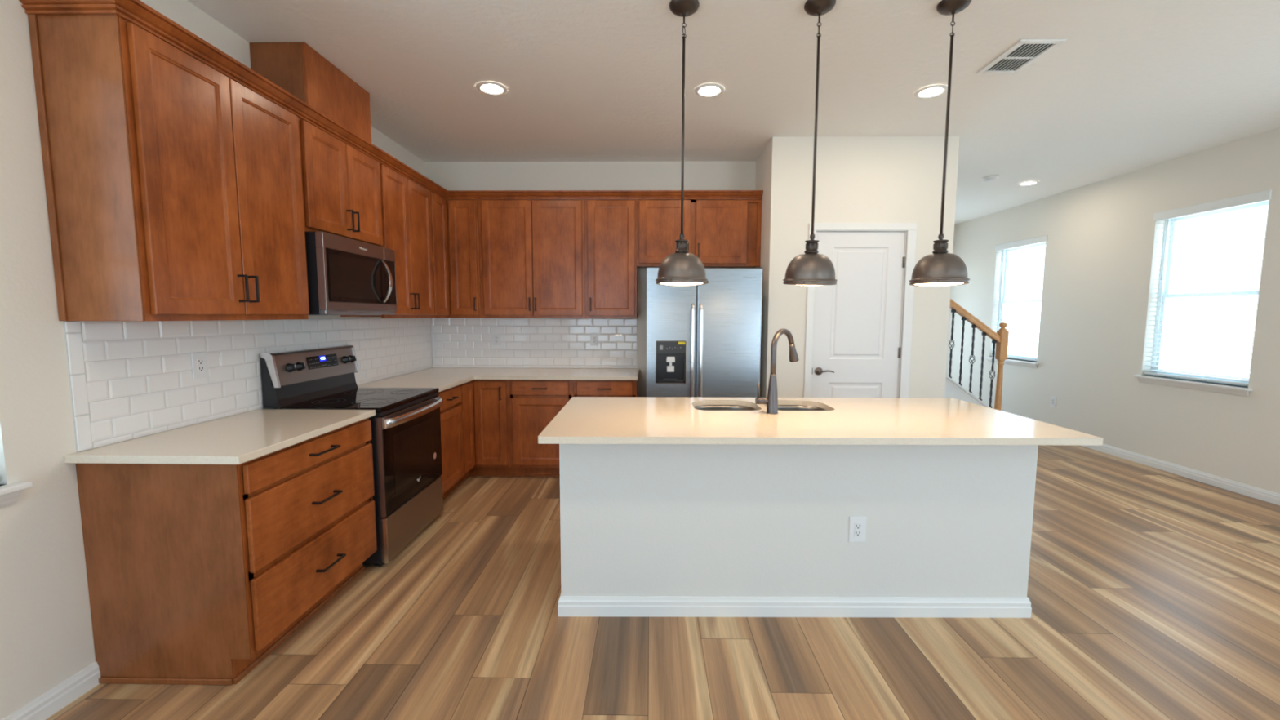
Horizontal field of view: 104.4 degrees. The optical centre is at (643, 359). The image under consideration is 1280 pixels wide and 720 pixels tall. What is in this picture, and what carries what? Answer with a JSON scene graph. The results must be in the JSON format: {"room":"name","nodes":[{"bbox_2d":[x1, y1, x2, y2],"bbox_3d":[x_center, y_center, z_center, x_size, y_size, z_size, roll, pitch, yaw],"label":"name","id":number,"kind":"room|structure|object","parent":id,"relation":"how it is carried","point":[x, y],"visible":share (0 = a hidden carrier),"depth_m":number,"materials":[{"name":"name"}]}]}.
{"room":"kitchen","nodes":[
{"label":"kitchen","id":0,"kind":"room"},
{"bbox_2d":[0,0,425,719],"bbox_3d":[-2.176,-0.281,2.969,0.140,2.878,10.980,0,5,1],"label":"wall","id":1,"kind":"structure","parent":0,"point":[46,633],"depth_m":1.73,"materials":[{"name":"beige paint"}]},
{"bbox_2d":[0,481,33,508],"bbox_3d":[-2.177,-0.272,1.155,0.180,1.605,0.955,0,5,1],"label":"window sill","id":2,"kind":"structure","parent":1,"relation":"in","point":[10,493],"depth_m":1.65,"materials":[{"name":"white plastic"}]},
{"bbox_2d":[2,662,100,719],"bbox_3d":[-2.151,1.401,-0.151,0.015,0.086,4.186,0,5,1],"label":"baseboard","id":3,"kind":"structure","parent":1,"relation":"attached to","point":[51,702],"depth_m":1.80,"materials":[{"name":"white wood"}]},
{"bbox_2d":[27,13,309,320],"bbox_3d":[-1.929,-0.710,2.189,0.370,1.063,0.882,0,5,1],"label":"upper cabinet","id":4,"kind":"object","parent":1,"relation":"attached to","point":[173,186],"visible":1,"depth_m":1.84,"materials":[{"name":"brown wood"}]},
{"bbox_2d":[18,0,763,199],"bbox_3d":[-0.534,-1.339,3.027,3.132,0.068,2.790,0,5,1],"label":"crown molding","id":5,"kind":"structure","parent":4,"relation":"attached to","point":[136,12],"depth_m":2.47,"materials":[{"name":"brown wood"}]},
{"bbox_2d":[63,318,432,452],"bbox_3d":[-2.097,-0.034,3.351,0.008,0.490,3.038,0,5,1],"label":"tile backsplash","id":6,"kind":"structure","parent":1,"relation":"attached to","point":[129,380],"depth_m":2.30,"materials":[{"name":"white tile"}]},
{"bbox_2d":[191,351,208,378],"bbox_3d":[-2.104,0.025,2.355,0.010,0.122,0.076,0,5,1],"label":"power outlet","id":7,"kind":"object","parent":6,"relation":"attached to","point":[199,363],"visible":1,"depth_m":2.35,"materials":[{"name":"white plastic"}]},
{"bbox_2d":[196,357,204,372],"bbox_3d":[-2.101,0.025,2.355,0.003,0.068,0.033,0,5,1],"label":"receptacle","id":8,"kind":"object","parent":7,"relation":"attached to","point":[200,361],"depth_m":2.35,"materials":[{"name":"grey plastic"}]},
{"bbox_2d":[297,116,382,246],"bbox_3d":[-1.917,-1.017,2.989,0.370,0.593,0.757,0,5,1],"label":"upper cabinet","id":9,"kind":"object","parent":1,"relation":"attached to","point":[341,184],"visible":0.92,"depth_m":2.90,"materials":[{"name":"brown wood"}]},
{"bbox_2d":[248,42,371,142],"bbox_3d":[-1.948,-1.518,2.967,0.303,0.408,0.614,0,5,1],"label":"duct cover","id":10,"kind":"object","parent":9,"relation":"on","point":[298,68],"visible":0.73,"depth_m":2.72,"materials":[{"name":"brown wood"}]},
{"bbox_2d":[304,231,397,315],"bbox_3d":[-1.865,-0.497,3.040,0.448,0.445,0.752,0,5,1],"label":"microwave oven","id":11,"kind":"object","parent":9,"relation":"attached to","point":[345,276],"visible":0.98,"depth_m":2.88,"materials":[{"name":"silver metal"}]},
{"bbox_2d":[340,163,434,318],"bbox_3d":[-1.906,-0.851,3.772,0.370,1.063,0.767,0,5,1],"label":"upper cabinet","id":12,"kind":"object","parent":1,"relation":"attached to","point":[406,205],"visible":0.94,"depth_m":3.74,"materials":[{"name":"brown wood"}]},
{"bbox_2d":[430,191,480,318],"bbox_3d":[-1.780,-0.913,4.471,0.600,1.063,0.636,0,5,1],"label":"upper cabinet","id":13,"kind":"object","parent":1,"relation":"attached to","point":[455,223],"visible":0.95,"depth_m":4.44,"materials":[{"name":"brown wood"}]},
{"bbox_2d":[424,161,755,396],"bbox_3d":[-0.510,-0.447,4.876,3.135,2.878,0.120,0,5,1],"label":"wall","id":14,"kind":"structure","parent":0,"point":[451,175],"depth_m":4.70,"materials":[{"name":"beige paint"}]},
{"bbox_2d":[478,200,585,318],"bbox_3d":[-1.001,-0.922,4.593,0.949,1.063,0.370,0,5,1],"label":"upper cabinet","id":15,"kind":"object","parent":14,"relation":"attached to","point":[531,252],"visible":1,"depth_m":4.46,"materials":[{"name":"brown wood"}]},
{"bbox_2d":[431,317,637,368],"bbox_3d":[-1.062,-0.165,4.845,2.016,0.490,0.006,0,5,1],"label":"tile backsplash","id":16,"kind":"structure","parent":14,"relation":"attached to","point":[456,342],"depth_m":4.84,"materials":[{"name":"white tile"}]},
{"bbox_2d":[492,333,500,345],"bbox_3d":[-1.429,-0.202,4.838,0.076,0.122,0.010,0,5,1],"label":"power outlet","id":17,"kind":"object","parent":16,"relation":"attached to","point":[496,336],"visible":1,"depth_m":4.83,"materials":[{"name":"white plastic"}]},
{"bbox_2d":[494,335,497,342],"bbox_3d":[-1.429,-0.202,4.836,0.033,0.068,0.003,0,5,1],"label":"receptacle","id":18,"kind":"object","parent":17,"relation":"attached to","point":[495,336],"depth_m":4.83,"materials":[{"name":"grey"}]},
{"bbox_2d":[590,333,598,346],"bbox_3d":[-0.474,-0.198,4.825,0.076,0.122,0.010,0,5,1],"label":"power outlet","id":19,"kind":"object","parent":16,"relation":"attached to","point":[593,336],"visible":1,"depth_m":4.82,"materials":[{"name":"white plastic"}]},
{"bbox_2d":[592,336,595,342],"bbox_3d":[-0.474,-0.198,4.822,0.033,0.068,0.003,0,5,1],"label":"receptacle","id":20,"kind":"object","parent":19,"relation":"attached to","point":[593,337],"depth_m":4.82,"materials":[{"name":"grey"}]},
{"bbox_2d":[584,200,637,318],"bbox_3d":[-0.290,-0.919,4.583,0.467,1.063,0.370,0,5,1],"label":"upper cabinet","id":21,"kind":"object","parent":14,"relation":"attached to","point":[611,268],"visible":0.99,"depth_m":4.45,"materials":[{"name":"brown wood"}]},
{"bbox_2d":[636,199,761,267],"bbox_3d":[0.500,-1.149,4.551,1.106,0.595,0.370,0,5,1],"label":"upper cabinet","id":22,"kind":"object","parent":14,"relation":"attached to","point":[721,233],"visible":0.87,"depth_m":4.42,"materials":[{"name":"brown wood"}]},
{"bbox_2d":[45,444,1279,719],"bbox_3d":[1.372,1.217,3.050,7.244,0.100,10.980,0,5,1],"label":"floor","id":23,"kind":"structure","parent":0,"point":[1153,593],"depth_m":2.15,"materials":[{"name":"wood"}]},
{"bbox_2d":[75,417,377,684],"bbox_3d":[-1.781,0.780,2.320,0.674,0.883,0.882,0,5,1],"label":"base cabinet","id":24,"kind":"object","parent":23,"relation":"on","point":[197,574],"visible":0.93,"depth_m":1.91,"materials":[{"name":"brown wood"}]},
{"bbox_2d":[64,408,375,464],"bbox_3d":[-1.793,0.326,2.267,0.649,0.030,0.908,0,5,1],"label":"countertop","id":25,"kind":"structure","parent":24,"relation":"on","point":[242,437],"depth_m":2.07,"materials":[{"name":"beige stone"}]},
{"bbox_2d":[259,344,443,566],"bbox_3d":[-1.733,0.538,3.129,0.721,1.222,0.760,0,5,1],"label":"electric range","id":26,"kind":"object","parent":23,"relation":"on","point":[406,442],"visible":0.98,"depth_m":2.98,"materials":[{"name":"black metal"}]},
{"bbox_2d":[279,387,439,412],"bbox_3d":[-1.716,0.241,3.103,0.564,0.028,0.760,0,5,1],"label":"cooktop","id":27,"kind":"object","parent":26,"relation":"in","point":[379,399],"depth_m":3.01,"materials":[{"name":"black glass"}]},
{"bbox_2d":[362,415,382,566],"bbox_3d":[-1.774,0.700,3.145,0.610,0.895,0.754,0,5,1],"label":"panel","id":28,"kind":"object","parent":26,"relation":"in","point":[375,558],"depth_m":2.76,"materials":[{"name":"brown wood"}]},
{"bbox_2d":[437,385,463,499],"bbox_3d":[-1.760,0.649,3.784,0.674,0.883,0.506,0,5,1],"label":"base cabinet","id":29,"kind":"object","parent":23,"relation":"on","point":[451,411],"visible":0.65,"depth_m":3.81,"materials":[{"name":"brown wood"}]},
{"bbox_2d":[453,379,512,489],"bbox_3d":[-1.622,0.588,4.477,0.928,0.883,0.888,0,5,1],"label":"base cabinet","id":30,"kind":"object","parent":23,"relation":"on","point":[484,402],"visible":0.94,"depth_m":4.28,"materials":[{"name":"brown wood"}]},
{"bbox_2d":[357,367,639,392],"bbox_3d":[-1.067,0.157,4.176,2.043,0.030,1.395,0,5,1],"label":"countertop","id":31,"kind":"structure","parent":30,"relation":"on","point":[442,378],"depth_m":4.23,"materials":[{"name":"beige stone"}]},
{"bbox_2d":[508,379,573,476],"bbox_3d":[-0.878,0.581,4.573,0.555,0.883,0.674,0,5,1],"label":"base cabinet","id":32,"kind":"object","parent":23,"relation":"on","point":[533,404],"visible":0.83,"depth_m":4.28,"materials":[{"name":"brown wood"}]},
{"bbox_2d":[573,378,638,396],"bbox_3d":[-0.326,0.583,4.565,0.548,0.883,0.674,0,5,1],"label":"drawer","id":33,"kind":"object","parent":23,"relation":"on","point":[581,388],"visible":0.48,"depth_m":4.24,"materials":[{"name":"brown wood"}]},
{"bbox_2d":[646,267,762,397],"bbox_3d":[0.497,0.134,4.400,0.928,1.812,0.826,0,5,1],"label":"refrigerator","id":34,"kind":"object","parent":23,"relation":"on","point":[703,340],"visible":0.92,"depth_m":4.02,"materials":[{"name":"grey metal"}]},
{"bbox_2d":[694,267,762,397],"bbox_3d":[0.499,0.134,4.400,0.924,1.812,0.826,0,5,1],"label":"door","id":35,"kind":"structure","parent":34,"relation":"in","point":[728,308],"depth_m":4.01,"materials":[{"name":"grey metal"}]},
{"bbox_2d":[557,444,1038,617],"bbox_3d":[0.723,0.749,2.740,2.258,0.883,0.834,0,5,0],"label":"kitchen island","id":36,"kind":"object","parent":23,"relation":"on","point":[646,530],"visible":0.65,"depth_m":2.34,"materials":[{"name":"white paint"}]},
{"bbox_2d":[537,396,1102,444],"bbox_3d":[0.759,0.299,2.636,2.417,0.030,1.040,0,5,0],"label":"island countertop","id":37,"kind":"structure","parent":36,"relation":"on","point":[582,420],"depth_m":2.37,"materials":[{"name":"beige stone"}]},
{"bbox_2d":[693,404,826,410],"bbox_3d":[0.679,0.396,2.898,0.825,0.208,0.385,0,5,0],"label":"sink","id":38,"kind":"object","parent":37,"relation":"in","point":[705,407],"visible":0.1,"depth_m":3.06,"materials":[{"name":"grey metal"}]},
{"bbox_2d":[755,328,799,414],"bbox_3d":[0.741,0.055,2.675,0.315,0.449,0.090,-3,6,-33],"label":"kitchen faucet","id":39,"kind":"object","parent":37,"relation":"on","point":[771,401],"visible":1,"depth_m":2.62,"materials":[{"name":"grey metal"}]},
{"bbox_2d":[766,373,777,414],"bbox_3d":[0.687,0.179,2.634,0.060,0.210,0.060,0,5,1],"label":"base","id":40,"kind":"object","parent":39,"relation":"attached to","point":[772,396],"depth_m":2.61,"materials":[{"name":"grey metal"}]},
{"bbox_2d":[848,515,866,542],"bbox_3d":[1.010,0.798,2.336,0.080,0.126,0.010,0,5,0],"label":"power outlet","id":41,"kind":"object","parent":36,"relation":"attached to","point":[857,524],"visible":1,"depth_m":2.33,"materials":[{"name":"white plastic"}]},
{"bbox_2d":[853,522,862,536],"bbox_3d":[1.010,0.798,2.333,0.033,0.068,0.003,0,5,0],"label":"receptacle","id":42,"kind":"object","parent":41,"relation":"attached to","point":[857,526],"depth_m":2.33,"materials":[{"name":"grey plastic"}]},
{"bbox_2d":[944,374,991,408],"bbox_3d":[3.031,0.246,5.653,1.320,1.378,0.995,0,5,1],"label":"staircase","id":43,"kind":"structure","parent":23,"relation":"on","point":[953,389],"depth_m":5.17,"materials":[{"name":"white"}]},
{"bbox_2d":[948,298,1008,410],"bbox_3d":[3.072,-0.109,5.166,1.392,2.172,0.080,0,5,1],"label":"stair railing","id":44,"kind":"object","parent":43,"relation":"on","point":[1000,338],"visible":0.58,"depth_m":5.15,"materials":[{"name":"brown wood"}]},
{"bbox_2d":[187,0,1279,224],"bbox_3d":[1.380,-1.760,2.784,7.244,0.120,10.980,0,5,1],"label":"ceiling","id":45,"kind":"structure","parent":0,"point":[1133,85],"depth_m":2.97,"materials":[{"name":"white paint"}]},
{"bbox_2d":[475,80,507,95],"bbox_3d":[-0.967,-1.736,3.175,0.194,0.008,0.194,0,5,1],"label":"recessed light","id":46,"kind":"object","parent":45,"relation":"in","point":[489,87],"visible":1,"depth_m":3.16,"materials":[{"name":"white plastic"}]},
{"bbox_2d":[655,0,708,285],"bbox_3d":[0.193,-1.014,2.377,0.259,1.298,0.254,0,5,1],"label":"pendant lamp","id":47,"kind":"object","parent":45,"relation":"hanging from","point":[681,268],"visible":1,"depth_m":2.34,"materials":[{"name":"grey metal"}]},
{"bbox_2d":[694,83,724,97],"bbox_3d":[0.427,-1.734,3.194,0.194,0.008,0.194,0,5,1],"label":"recessed light","id":48,"kind":"object","parent":45,"relation":"in","point":[707,90],"visible":1,"depth_m":3.18,"materials":[{"name":"white"}]},
{"bbox_2d":[782,0,837,285],"bbox_3d":[0.824,-1.011,2.387,0.259,1.303,0.253,0,5,1],"label":"pendant lamp","id":49,"kind":"object","parent":45,"relation":"hanging from","point":[811,268],"visible":1,"depth_m":2.34,"materials":[{"name":"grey metal"}]},
{"bbox_2d":[914,84,947,97],"bbox_3d":[1.860,-1.731,3.202,0.194,0.008,0.194,0,5,1],"label":"recessed light","id":50,"kind":"object","parent":45,"relation":"in","point":[932,91],"visible":0.99,"depth_m":3.19,"materials":[{"name":"white plastic"}]},
{"bbox_2d":[909,0,971,285],"bbox_3d":[1.443,-1.009,2.358,0.259,1.298,0.254,0,5,1],"label":"pendant lamp","id":51,"kind":"object","parent":45,"relation":"hanging from","point":[940,268],"visible":1,"depth_m":2.33,"materials":[{"name":"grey metal"}]},
{"bbox_2d":[982,175,999,182],"bbox_3d":[3.623,-1.887,5.172,0.140,0.040,0.140,0,5,1],"label":"smoke detector","id":52,"kind":"object","parent":45,"relation":"attached to","point":[990,178],"visible":1,"depth_m":5.13,"materials":[{"name":"white plastic"}]},
{"bbox_2d":[977,39,1066,73],"bbox_3d":[2.103,-1.692,2.774,0.236,0.009,0.356,0,5,1],"label":"ceiling vent","id":53,"kind":"object","parent":45,"relation":"in","point":[1024,53],"visible":1,"depth_m":2.76,"materials":[{"name":"white metal"}]},
{"bbox_2d":[1017,180,1039,185],"bbox_3d":[4.186,-1.921,5.392,0.194,0.008,0.194,0,5,1],"label":"recessed light","id":54,"kind":"object","parent":45,"relation":"in","point":[1031,182],"visible":1,"depth_m":5.38,"materials":[{"name":"white"}]},
{"bbox_2d":[755,136,959,397],"bbox_3d":[1.804,-0.414,4.580,1.502,2.878,0.886,0,5,1],"label":"wall","id":55,"kind":"structure","parent":0,"point":[859,179],"depth_m":4.07,"materials":[{"name":"beige paint"}]},
{"bbox_2d":[803,222,917,397],"bbox_3d":[1.800,-0.035,4.205,0.878,2.189,0.164,0,5,1],"label":"door","id":56,"kind":"structure","parent":55,"relation":"in","point":[859,327],"depth_m":4.15,"materials":[{"name":"white wood"}]},
{"bbox_2d":[946,127,1279,493],"bbox_3d":[4.927,-0.253,2.866,0.140,2.878,10.980,0,5,1],"label":"wall","id":57,"kind":"structure","parent":0,"point":[1100,261],"depth_m":5.06,"materials":[{"name":"beige paint"}]},
{"bbox_2d":[984,242,1045,368],"bbox_3d":[4.958,-0.736,6.543,0.180,1.605,0.940,0,5,1],"label":"window","id":58,"kind":"structure","parent":57,"relation":"in","point":[1027,363],"depth_m":6.83,"materials":[{"name":"white plastic"}]},
{"bbox_2d":[991,235,1047,360],"bbox_3d":[4.938,-0.790,6.538,0.075,1.539,0.894,0,5,1],"label":"window blind","id":59,"kind":"object","parent":58,"relation":"attached to","point":[1041,239],"visible":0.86,"depth_m":6.46,"materials":[{"name":"white plastic"}]},
{"bbox_2d":[1049,395,1056,407],"bbox_3d":[4.893,0.497,5.921,0.010,0.122,0.076,0,5,1],"label":"power outlet","id":60,"kind":"object","parent":57,"relation":"attached to","point":[1053,399],"visible":1,"depth_m":5.91,"materials":[{"name":"white plastic"}]},
{"bbox_2d":[1080,444,1279,506],"bbox_3d":[4.846,1.138,2.992,0.015,0.086,10.700,0,5,1],"label":"baseboard","id":61,"kind":"structure","parent":57,"relation":"attached to","point":[1260,494],"depth_m":4.38,"materials":[{"name":"white wood"}]},
{"bbox_2d":[1133,200,1269,396],"bbox_3d":[4.925,-0.540,4.362,0.180,1.605,0.940,0,5,1],"label":"window","id":62,"kind":"structure","parent":57,"relation":"in","point":[1230,389],"depth_m":4.61,"materials":[{"name":"white plastic"}]},
{"bbox_2d":[1144,189,1271,386],"bbox_3d":[4.906,-0.595,4.357,0.075,1.539,0.894,0,5,1],"label":"window blind","id":63,"kind":"object","parent":62,"relation":"attached to","point":[1263,196],"visible":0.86,"depth_m":4.31,"materials":[{"name":"white plastic"}]},
{"label":"outside","id":64,"kind":"structure","parent":0,"visible":0},
{"bbox_2d":[1003,204,1268,377],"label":"window","id":65,"kind":"structure","parent":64,"point":[1010,311],"depth_m":12.30,"materials":[{"name":"white"}]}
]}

